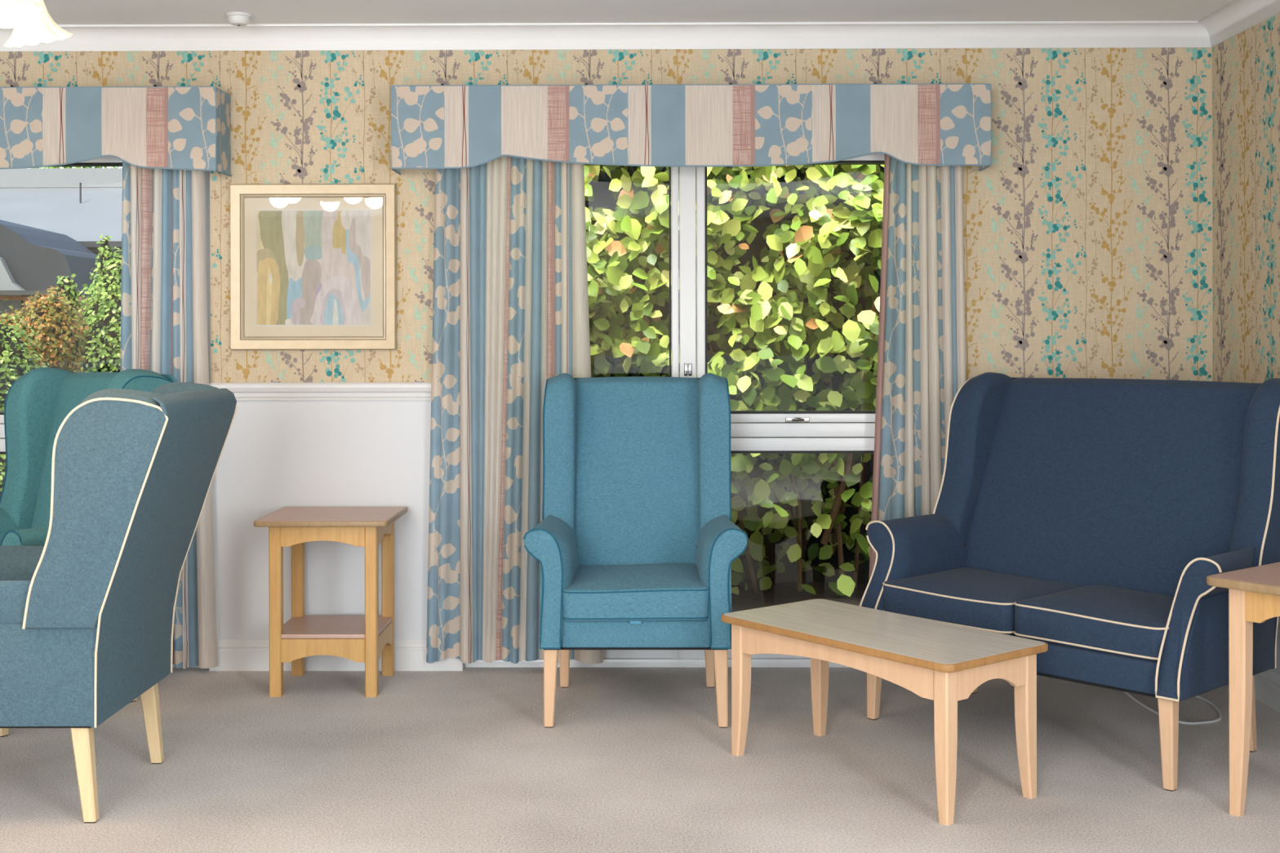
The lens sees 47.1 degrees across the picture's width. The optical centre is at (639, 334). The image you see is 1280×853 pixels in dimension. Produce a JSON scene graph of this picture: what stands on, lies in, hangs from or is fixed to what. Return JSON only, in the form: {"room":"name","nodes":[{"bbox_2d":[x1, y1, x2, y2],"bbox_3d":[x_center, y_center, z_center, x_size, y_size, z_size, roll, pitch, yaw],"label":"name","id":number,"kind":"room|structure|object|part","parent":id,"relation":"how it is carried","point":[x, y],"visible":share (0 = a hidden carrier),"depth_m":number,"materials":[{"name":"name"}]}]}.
{"room":"care facility","nodes":[
{"label":"care facility","id":0,"kind":"room"},
{"bbox_2d":[0,47,1212,670],"bbox_3d":[-0.897,-0.018,5.569,6.617,2.720,0.261,0,0,0],"label":"wall","id":1,"kind":"structure","parent":0,"point":[1087,231],"depth_m":5.43,"materials":[{"name":"beige paper"}]},
{"bbox_2d":[0,155,210,667],"bbox_3d":[-2.499,0.267,5.528,1.814,1.955,0.110,0,0,0],"label":"window","id":2,"kind":"structure","parent":1,"relation":"in","point":[108,161],"depth_m":5.50,"materials":[{"name":"white plastic"}]},
{"bbox_3d":[-2.499,0.267,5.538,1.814,1.955,0.090,0,0,0],"label":"frame","id":3,"kind":"part","parent":2,"relation":"part of","materials":[{"name":"white plastic"}]},
{"bbox_2d":[0,85,231,177],"bbox_3d":[-2.594,-0.733,5.355,2.162,0.307,0.192,0,0,0],"label":"pelmet","id":4,"kind":"object","parent":1,"relation":"attached to","point":[151,127],"visible":1,"depth_m":5.25,"materials":[{"name":"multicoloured fabric"}]},
{"bbox_2d":[120,160,217,669],"bbox_3d":[-1.739,0.263,5.382,0.371,1.929,0.088,0,0,0],"label":"curtain","id":5,"kind":"object","parent":4,"relation":"hanging from","point":[164,307],"visible":0.49,"depth_m":5.38,"materials":[{"name":"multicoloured fabric"}]},
{"bbox_2d":[230,183,396,350],"bbox_3d":[-1.206,-0.250,5.427,0.612,0.612,0.029,0,0,0],"label":"framed picture","id":6,"kind":"object","parent":1,"relation":"attached to","point":[313,266],"visible":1,"depth_m":5.43,"materials":[{"name":"beige wood"}]},
{"bbox_2d":[257,210,369,324],"bbox_3d":[-1.207,-0.247,5.431,0.419,0.421,0.001,0,0,0],"label":"print","id":7,"kind":"object","parent":6,"relation":"attached to","point":[313,266],"depth_m":5.43},
{"bbox_2d":[208,382,431,400],"bbox_3d":[-1.125,0.211,5.428,0.936,0.066,0.027,0,0,0],"label":"trim","id":8,"kind":"structure","parent":1,"relation":"attached to","point":[327,391],"depth_m":5.42,"materials":[{"name":"white paint"}]},
{"bbox_2d":[208,639,462,671],"bbox_3d":[-1.123,1.185,5.433,0.936,0.113,0.018,0,0,0],"label":"baseboard","id":9,"kind":"structure","parent":1,"relation":"attached to","point":[233,655],"depth_m":5.42,"materials":[{"name":"white paint"}]},
{"bbox_2d":[426,155,603,664],"bbox_3d":[-0.462,0.249,5.382,0.648,1.906,0.062,0,0,2],"label":"curtain","id":10,"kind":"object","parent":1,"relation":"hanging from","point":[510,297],"visible":0.8,"depth_m":5.37,"materials":[{"name":"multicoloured fabric"}]},
{"bbox_2d":[0,20,1210,51],"bbox_3d":[-0.900,-1.093,5.399,6.017,0.082,0.082,0,0,0],"label":"trim","id":11,"kind":"structure","parent":1,"relation":"attached to","point":[1147,33],"depth_m":5.41,"materials":[{"name":"paint"}]},
{"bbox_2d":[464,153,884,667],"bbox_3d":[0.251,0.262,5.506,1.814,1.955,0.110,0,0,0],"label":"window","id":12,"kind":"structure","parent":1,"relation":"in","point":[751,431],"depth_m":5.48,"materials":[{"name":"white plastic"}]},
{"bbox_2d":[391,83,991,174],"bbox_3d":[0.181,-0.743,5.333,2.144,0.300,0.192,0,0,0],"label":"pelmet","id":13,"kind":"object","parent":1,"relation":"attached to","point":[433,126],"visible":1,"depth_m":5.24,"materials":[{"name":"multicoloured fabric"}]},
{"bbox_2d":[868,154,966,581],"bbox_3d":[1.017,0.246,5.358,0.390,1.906,0.080,0,0,0],"label":"curtain","id":14,"kind":"object","parent":1,"relation":"hanging from","point":[922,368],"visible":0.6,"depth_m":5.36,"materials":[{"name":"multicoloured fabric"}]},
{"bbox_2d":[43,0,1233,24],"bbox_3d":[-0.935,-1.254,1.134,6.617,0.240,8.652,0,0,0],"label":"ceiling","id":15,"kind":"structure","parent":0,"point":[62,11],"depth_m":5.15,"materials":[{"name":"paint"}]},
{"bbox_2d":[0,0,72,47],"bbox_3d":[-1.642,-0.912,3.368,0.622,0.443,0.620,0,0,0],"label":"ceiling light","id":16,"kind":"object","parent":15,"relation":"attached to","point":[32,23],"visible":1,"depth_m":3.49,"materials":[{"name":"white glass"}]},
{"bbox_3d":[-1.409,-0.773,3.270,0.156,0.164,0.159,0,0,0],"label":"lamp shade","id":17,"kind":"part","parent":16,"relation":"part of","materials":[{"name":"white glass"}]},
{"bbox_2d":[226,11,251,26],"bbox_3d":[-1.420,-1.113,5.202,0.086,0.041,0.086,0,0,0],"label":"smoke detector","id":18,"kind":"object","parent":15,"relation":"attached to","point":[235,18],"visible":1,"depth_m":5.17,"materials":[{"name":"white paint"}]},
{"bbox_2d":[0,666,1279,852],"bbox_3d":[-0.930,1.302,1.204,6.517,0.120,8.792,0,0,0],"label":"floor","id":19,"kind":"structure","parent":0,"point":[631,760],"depth_m":4.12,"materials":[{"name":"beige carpet"}]},
{"bbox_2d":[0,367,177,737],"bbox_3d":[-2.029,0.680,4.948,0.672,1.127,0.687,0,0,32],"label":"armchair","id":20,"kind":"object","parent":19,"relation":"on","point":[36,405],"visible":0.31,"depth_m":5.16,"materials":[{"name":"teal fabric"}]},
{"bbox_3d":[-1.977,1.113,4.558,0.041,0.252,0.041,0,0,32],"label":"leg","id":21,"kind":"part","parent":20,"relation":"part of","materials":[{"name":"brown wood"}]},
{"bbox_3d":[-2.314,0.796,4.990,0.140,0.374,0.446,0,0,32],"label":"arm","id":22,"kind":"part","parent":20,"relation":"part of","materials":[{"name":"teal fabric"}]},
{"bbox_3d":[-1.869,0.795,4.707,0.140,0.374,0.446,0,0,32],"label":"arm","id":23,"kind":"part","parent":20,"relation":"part of","materials":[{"name":"teal fabric"}]},
{"bbox_3d":[-1.918,0.484,5.122,0.429,0.703,0.254,0,0,32],"label":"backrest","id":24,"kind":"part","parent":20,"relation":"part of","materials":[{"name":"teal fabric"}]},
{"bbox_2d":[0,382,237,823],"bbox_3d":[-1.574,0.691,4.004,0.784,1.105,0.717,0,0,0],"label":"armchair","id":25,"kind":"object","parent":19,"relation":"on","point":[87,614],"visible":1,"depth_m":3.70,"materials":[{"name":"blue fabric"}]},
{"bbox_3d":[-1.724,0.804,3.724,0.475,0.367,0.149,0,0,0],"label":"arm","id":26,"kind":"part","parent":25,"relation":"part of","materials":[{"name":"blue fabric"}]},
{"bbox_3d":[-1.725,0.804,4.285,0.475,0.367,0.149,0,0,0],"label":"arm","id":27,"kind":"part","parent":25,"relation":"part of","materials":[{"name":"blue fabric"}]},
{"bbox_3d":[-1.661,0.859,3.751,0.582,0.260,0.100,0,0,0],"label":"panel","id":28,"kind":"part","parent":25,"relation":"part of","materials":[{"name":"blue fabric"}]},
{"bbox_3d":[-1.416,1.115,3.753,0.066,0.247,0.042,0,0,0],"label":"leg","id":29,"kind":"part","parent":25,"relation":"part of","materials":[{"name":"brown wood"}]},
{"bbox_3d":[-1.417,1.115,4.255,0.066,0.247,0.042,0,0,0],"label":"leg","id":30,"kind":"part","parent":25,"relation":"part of","materials":[{"name":"brown wood"}]},
{"bbox_3d":[-1.356,0.498,4.004,0.322,0.689,0.456,0,0,0],"label":"backrest","id":31,"kind":"part","parent":25,"relation":"part of","materials":[{"name":"blue fabric"}]},
{"bbox_2d":[253,506,408,697],"bbox_3d":[-1.085,0.938,5.209,0.460,0.608,0.440,0,0,0],"label":"side table","id":32,"kind":"object","parent":19,"relation":"on","point":[356,638],"visible":1,"depth_m":5.04,"materials":[{"name":"laminate"}]},
{"bbox_3d":[-1.251,0.948,5.054,0.041,0.588,0.041,0,0,0],"label":"leg","id":33,"kind":"part","parent":32,"relation":"part of","materials":[{"name":"brown wood"}]},
{"bbox_3d":[-1.248,0.948,5.367,0.041,0.588,0.041,0,0,0],"label":"leg","id":34,"kind":"part","parent":32,"relation":"part of","materials":[{"name":"brown wood"}]},
{"bbox_2d":[280,615,391,638],"bbox_3d":[-1.085,1.036,5.209,0.362,0.015,0.348,0,0,0],"label":"shelf","id":35,"kind":"object","parent":32,"relation":"attached to","point":[298,626],"depth_m":5.16,"materials":[{"name":"laminate"}]},
{"bbox_3d":[-0.922,0.948,5.051,0.041,0.588,0.041,0,0,0],"label":"leg","id":36,"kind":"part","parent":32,"relation":"part of","materials":[{"name":"brown wood"}]},
{"bbox_3d":[-0.919,0.948,5.364,0.041,0.588,0.041,0,0,0],"label":"leg","id":37,"kind":"part","parent":32,"relation":"part of","materials":[{"name":"brown wood"}]},
{"bbox_2d":[523,373,748,728],"bbox_3d":[-0.011,0.688,4.973,0.715,1.105,0.738,0,0,0],"label":"armchair","id":38,"kind":"object","parent":19,"relation":"on","point":[636,542],"visible":0.99,"depth_m":5.07,"materials":[{"name":"teal fabric"}]},
{"bbox_3d":[-0.293,0.801,4.846,0.149,0.367,0.475,0,0,0],"label":"arm","id":39,"kind":"part","parent":38,"relation":"part of","materials":[{"name":"teal fabric"}]},
{"bbox_3d":[-0.281,1.113,4.650,0.044,0.247,0.044,0,0,0],"label":"leg","id":40,"kind":"part","parent":38,"relation":"part of","materials":[{"name":"brown wood"}]},
{"bbox_3d":[-0.264,0.857,4.910,0.100,0.260,0.582,0,0,0],"label":"panel","id":41,"kind":"part","parent":38,"relation":"part of","materials":[{"name":"teal fabric"}]},
{"bbox_3d":[-0.260,1.113,5.154,0.042,0.247,0.066,0,0,0],"label":"leg","id":42,"kind":"part","parent":38,"relation":"part of","materials":[{"name":"brown wood"}]},
{"bbox_3d":[-0.011,0.945,4.905,0.476,0.086,0.548,0,0,0],"label":"seat rail","id":43,"kind":"part","parent":38,"relation":"part of","materials":[{"name":"teal fabric"}]},
{"bbox_2d":[562,563,708,621],"bbox_3d":[-0.012,0.840,4.861,0.468,0.122,0.505,0,0,0],"label":"seat cushion","id":44,"kind":"object","parent":38,"relation":"on","point":[592,592],"depth_m":4.61,"materials":[{"name":"teal fabric"}]},
{"bbox_3d":[-0.010,0.496,5.192,0.456,0.689,0.278,0,0,0],"label":"backrest","id":45,"kind":"part","parent":38,"relation":"part of","materials":[{"name":"teal fabric"}]},
{"bbox_3d":[0.242,1.112,5.150,0.042,0.247,0.066,0,0,0],"label":"leg","id":46,"kind":"part","parent":38,"relation":"part of","materials":[{"name":"brown wood"}]},
{"bbox_3d":[0.241,0.856,4.906,0.100,0.260,0.582,0,0,0],"label":"panel","id":47,"kind":"part","parent":38,"relation":"part of","materials":[{"name":"teal fabric"}]},
{"bbox_3d":[0.255,1.112,4.646,0.044,0.247,0.044,0,0,0],"label":"leg","id":48,"kind":"part","parent":38,"relation":"part of","materials":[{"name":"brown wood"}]},
{"bbox_3d":[0.268,0.800,4.842,0.149,0.367,0.475,0,0,0],"label":"arm","id":49,"kind":"part","parent":38,"relation":"part of","materials":[{"name":"teal fabric"}]},
{"bbox_2d":[720,599,1048,825],"bbox_3d":[0.666,1.032,4.137,0.428,0.413,0.870,0,0,-38],"label":"coffee table","id":50,"kind":"object","parent":19,"relation":"on","point":[942,663],"visible":1,"depth_m":3.95,"materials":[{"name":"laminate"}]},
{"bbox_3d":[0.300,1.044,4.336,0.046,0.392,0.046,0,0,-38],"label":"leg","id":51,"kind":"part","parent":50,"relation":"part of","materials":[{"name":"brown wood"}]},
{"bbox_3d":[0.555,1.043,4.539,0.046,0.392,0.046,0,0,-38],"label":"leg","id":52,"kind":"part","parent":50,"relation":"part of","materials":[{"name":"brown wood"}]},
{"bbox_3d":[0.777,1.043,3.735,0.046,0.392,0.046,0,0,-38],"label":"leg","id":53,"kind":"part","parent":50,"relation":"part of","materials":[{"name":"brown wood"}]},
{"bbox_3d":[1.033,1.042,3.937,0.046,0.392,0.046,0,0,-38],"label":"leg","id":54,"kind":"part","parent":50,"relation":"part of","materials":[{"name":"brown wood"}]},
{"bbox_2d":[859,372,1279,791],"bbox_3d":[1.378,0.685,4.628,0.855,1.105,1.216,0,0,-43],"label":"sofa","id":55,"kind":"object","parent":19,"relation":"on","point":[1089,519],"visible":0.89,"depth_m":4.61,"materials":[{"name":"blue fabric"}]},
{"bbox_3d":[0.759,1.111,4.732,0.044,0.247,0.044,0,0,-43],"label":"leg","id":56,"kind":"part","parent":55,"relation":"part of","materials":[{"name":"brown wood"}]},
{"bbox_3d":[0.882,0.799,4.891,0.480,0.367,0.149,0,0,-43],"label":"arm","id":57,"kind":"part","parent":55,"relation":"part of","materials":[{"name":"blue fabric"}]},
{"bbox_3d":[0.946,0.854,4.912,0.582,0.260,0.100,0,0,-43],"label":"panel","id":58,"kind":"part","parent":55,"relation":"part of","materials":[{"name":"blue fabric"}]},
{"bbox_2d":[883,567,1080,635],"bbox_3d":[1.103,0.840,4.704,0.467,0.119,0.481,0,0,-43],"label":"seat cushion","id":59,"kind":"object","parent":55,"relation":"on","point":[983,598],"depth_m":4.61,"materials":[{"name":"blue fabric"}]},
{"bbox_3d":[1.287,0.943,4.543,0.548,0.086,0.976,0,0,-43],"label":"seat rail","id":60,"kind":"part","parent":55,"relation":"part of","materials":[{"name":"blue fabric"}]},
{"bbox_2d":[1014,585,1173,662],"bbox_3d":[1.435,0.838,4.348,0.467,0.122,0.481,0,0,-43],"label":"seat cushion","id":61,"kind":"object","parent":55,"relation":"on","point":[1098,623],"depth_m":4.22,"materials":[{"name":"blue fabric"}]},
{"bbox_3d":[1.538,0.493,4.777,0.392,0.689,0.956,0,0,-43],"label":"backrest","id":62,"kind":"part","parent":55,"relation":"part of","materials":[{"name":"blue fabric"}]},
{"bbox_3d":[1.439,1.110,4.002,0.044,0.247,0.044,0,0,-43],"label":"leg","id":63,"kind":"part","parent":55,"relation":"part of","materials":[{"name":"brown wood"}]},
{"bbox_3d":[1.606,0.798,4.115,0.480,0.367,0.149,0,0,-43],"label":"arm","id":64,"kind":"part","parent":55,"relation":"part of","materials":[{"name":"blue fabric"}]},
{"bbox_3d":[1.631,0.853,4.177,0.582,0.260,0.100,0,0,-43],"label":"panel","id":65,"kind":"part","parent":55,"relation":"part of","materials":[{"name":"blue fabric"}]},
{"bbox_3d":[1.796,1.109,4.358,0.066,0.247,0.042,0,0,-43],"label":"leg","id":66,"kind":"part","parent":55,"relation":"part of","materials":[{"name":"brown wood"}]},
{"bbox_2d":[1123,691,1222,724],"bbox_3d":[1.807,1.232,5.014,0.313,0.008,0.729,0,0,0],"label":"power cable","id":67,"kind":"object","parent":19,"relation":"on","point":[1126,693],"visible":0.61,"depth_m":4.80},
{"bbox_2d":[1206,562,1279,817],"bbox_3d":[1.758,0.930,3.759,0.430,0.613,0.440,0,0,-38],"label":"side table","id":68,"kind":"object","parent":19,"relation":"on","point":[1254,593],"visible":1,"depth_m":3.77,"materials":[{"name":"laminate"}]},
{"bbox_3d":[1.548,0.942,3.786,0.046,0.590,0.046,0,0,-38],"label":"leg","id":69,"kind":"part","parent":68,"relation":"part of","materials":[{"name":"brown wood"}]},
{"bbox_2d":[1212,13,1279,675],"bbox_3d":[2.201,-0.024,1.229,0.251,2.720,8.892,0,0,0],"label":"wall","id":70,"kind":"structure","parent":0,"point":[1246,66],"depth_m":5.11,"materials":[{"name":"beige paper"}]},
{"bbox_2d":[1197,0,1279,47],"bbox_3d":[2.033,-1.099,1.100,0.082,0.082,8.632,0,0,0],"label":"trim","id":71,"kind":"structure","parent":70,"relation":"attached to","point":[1235,17],"depth_m":5.11,"materials":[{"name":"paint"}]},
{"bbox_2d":[1253,670,1279,712],"bbox_3d":[2.069,1.180,1.090,0.018,0.113,8.612,0,0,0],"label":"baseboard","id":72,"kind":"structure","parent":70,"relation":"attached to","point":[1267,683],"depth_m":4.89,"materials":[{"name":"white paint"}]},
{"label":"outside","id":73,"kind":"structure","parent":0,"visible":0},
{"label":"ground","id":74,"kind":"structure","parent":73,"visible":0},
{"bbox_2d":[0,298,49,497],"bbox_3d":[-3.509,0.537,7.368,1.339,1.434,0.712,0,0,5],"label":"shrub","id":75,"kind":"object","parent":74,"relation":"on","point":[15,361],"visible":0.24,"depth_m":7.26,"materials":[{"name":"green plant"}]},
{"bbox_2d":[0,284,92,373],"bbox_3d":[-3.276,0.057,8.012,0.525,0.658,0.461,0,0,-12],"label":"shrub","id":76,"kind":"object","parent":74,"relation":"on","point":[51,317],"visible":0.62,"depth_m":7.91,"materials":[{"name":"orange plant"}]},
{"bbox_2d":[0,168,122,324],"bbox_3d":[-9.987,-0.665,21.871,12.183,3.846,10.420,0,0,0],"label":"neighbouring building","id":77,"kind":"structure","parent":74,"relation":"on","point":[52,220],"depth_m":19.98,"materials":[{"name":"stone"}]},
{"bbox_2d":[36,166,122,168],"bbox_3d":[-11.763,-1.292,31.135,4.122,5.123,3.168,0,0,4],"label":"tree","id":78,"kind":"object","parent":74,"relation":"on","point":[46,166],"visible":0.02,"depth_m":30.75,"materials":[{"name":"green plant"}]},
{"bbox_2d":[54,234,121,372],"bbox_3d":[-2.987,0.335,8.631,1.255,1.857,0.944,0,0,15],"label":"shrub","id":79,"kind":"object","parent":74,"relation":"on","point":[102,352],"visible":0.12,"depth_m":8.50,"materials":[{"name":"green plant"}]},
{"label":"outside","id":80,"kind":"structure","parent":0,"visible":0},
{"bbox_2d":[731,580,867,612],"bbox_3d":[0.655,1.255,6.642,5.600,0.172,1.830,0,0,0],"label":"ground","id":81,"kind":"structure","parent":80,"point":[779,593],"depth_m":6.79,"materials":[{"name":"soil"}]},
{"bbox_2d":[583,164,884,596],"bbox_3d":[0.907,0.011,7.015,5.218,2.464,1.461,0,0,0],"label":"hedge","id":82,"kind":"object","parent":81,"relation":"on","point":[794,251],"visible":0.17,"depth_m":6.64,"materials":[{"name":"green plant"}]}
]}

